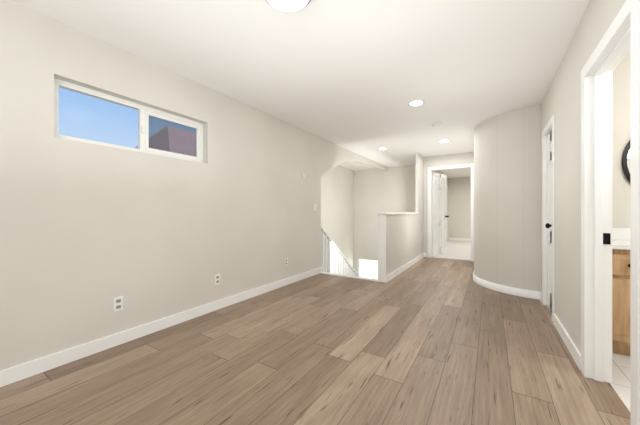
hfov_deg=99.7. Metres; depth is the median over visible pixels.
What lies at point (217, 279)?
electrical outlet plate
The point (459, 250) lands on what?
floor
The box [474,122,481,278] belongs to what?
wall
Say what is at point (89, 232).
wall
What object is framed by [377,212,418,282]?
trim
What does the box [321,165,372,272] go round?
wall
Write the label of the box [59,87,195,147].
sky
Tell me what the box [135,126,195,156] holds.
roof
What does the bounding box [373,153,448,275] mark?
wall
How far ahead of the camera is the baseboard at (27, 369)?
2.36 m
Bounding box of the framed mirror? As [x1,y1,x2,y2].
[622,141,629,182]
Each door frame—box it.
[428,163,473,260]
[581,0,639,424]
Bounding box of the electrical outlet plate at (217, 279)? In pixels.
[215,274,219,284]
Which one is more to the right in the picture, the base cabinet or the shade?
the base cabinet
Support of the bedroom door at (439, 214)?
in the wall at (451, 159)
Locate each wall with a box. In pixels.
[0,0,387,370]
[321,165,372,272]
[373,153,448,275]
[423,152,473,256]
[449,177,470,238]
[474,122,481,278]
[482,105,537,290]
[538,0,625,352]
[612,56,629,227]
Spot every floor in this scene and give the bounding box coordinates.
[0,257,629,424]
[433,240,470,260]
[610,352,629,410]
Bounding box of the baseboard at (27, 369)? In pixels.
[0,238,580,386]
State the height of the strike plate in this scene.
0.070 m
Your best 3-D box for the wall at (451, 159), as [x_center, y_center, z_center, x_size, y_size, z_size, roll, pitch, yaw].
[2.946,-0.130,6.264,1.250,2.400,0.140,0,0,32]
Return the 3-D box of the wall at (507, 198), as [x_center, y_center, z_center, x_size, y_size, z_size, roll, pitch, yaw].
[2.667,-0.130,3.804,0.600,2.400,0.760,0,0,32]
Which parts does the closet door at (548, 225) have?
knob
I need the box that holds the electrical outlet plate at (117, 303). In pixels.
[113,296,122,311]
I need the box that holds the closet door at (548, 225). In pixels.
[545,131,551,311]
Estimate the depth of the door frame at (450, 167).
6.26 m
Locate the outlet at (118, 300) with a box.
[116,298,120,309]
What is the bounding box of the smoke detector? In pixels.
[432,122,441,126]
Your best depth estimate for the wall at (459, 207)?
10.24 m
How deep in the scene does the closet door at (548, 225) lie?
3.01 m
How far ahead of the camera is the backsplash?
2.30 m
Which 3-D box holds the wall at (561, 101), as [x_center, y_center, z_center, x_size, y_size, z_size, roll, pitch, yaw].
[1.958,-0.130,1.922,0.205,2.400,8.540,0,0,32]
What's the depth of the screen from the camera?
2.67 m
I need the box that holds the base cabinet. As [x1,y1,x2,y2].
[612,248,629,355]
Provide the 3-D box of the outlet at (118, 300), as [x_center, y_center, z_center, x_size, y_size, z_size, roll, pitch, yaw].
[-1.629,0.740,2.184,0.002,0.074,0.032,0,0,32]
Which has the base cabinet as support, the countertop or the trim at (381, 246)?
the countertop
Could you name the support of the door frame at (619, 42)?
attached to the wall at (561, 101)
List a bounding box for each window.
[54,78,202,162]
[358,258,377,273]
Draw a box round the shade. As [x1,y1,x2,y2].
[267,0,308,11]
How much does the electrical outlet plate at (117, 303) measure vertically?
0.114 m
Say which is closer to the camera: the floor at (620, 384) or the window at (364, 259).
the floor at (620, 384)
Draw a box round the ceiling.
[10,0,629,177]
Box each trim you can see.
[320,272,377,280]
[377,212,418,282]
[542,114,554,320]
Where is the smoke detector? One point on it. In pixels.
(437, 124)
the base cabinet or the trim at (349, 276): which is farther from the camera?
the trim at (349, 276)
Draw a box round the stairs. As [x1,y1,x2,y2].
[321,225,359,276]
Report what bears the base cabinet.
on the floor at (620, 384)
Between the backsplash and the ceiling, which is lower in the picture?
the backsplash
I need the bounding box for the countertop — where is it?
[612,240,629,251]
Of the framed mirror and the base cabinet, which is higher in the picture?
the framed mirror
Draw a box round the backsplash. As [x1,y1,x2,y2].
[612,228,629,239]
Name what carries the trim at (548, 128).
attached to the wall at (561, 101)
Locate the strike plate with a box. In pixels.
[603,233,609,243]
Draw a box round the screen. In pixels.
[149,116,195,155]
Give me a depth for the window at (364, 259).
8.51 m
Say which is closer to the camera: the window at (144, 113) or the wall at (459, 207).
the window at (144, 113)
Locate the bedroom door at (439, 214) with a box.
[432,172,448,256]
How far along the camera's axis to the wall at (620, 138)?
2.31 m
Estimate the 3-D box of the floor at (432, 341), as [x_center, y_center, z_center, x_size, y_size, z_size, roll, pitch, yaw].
[0.493,1.220,2.721,3.335,0.300,8.610,0,0,32]

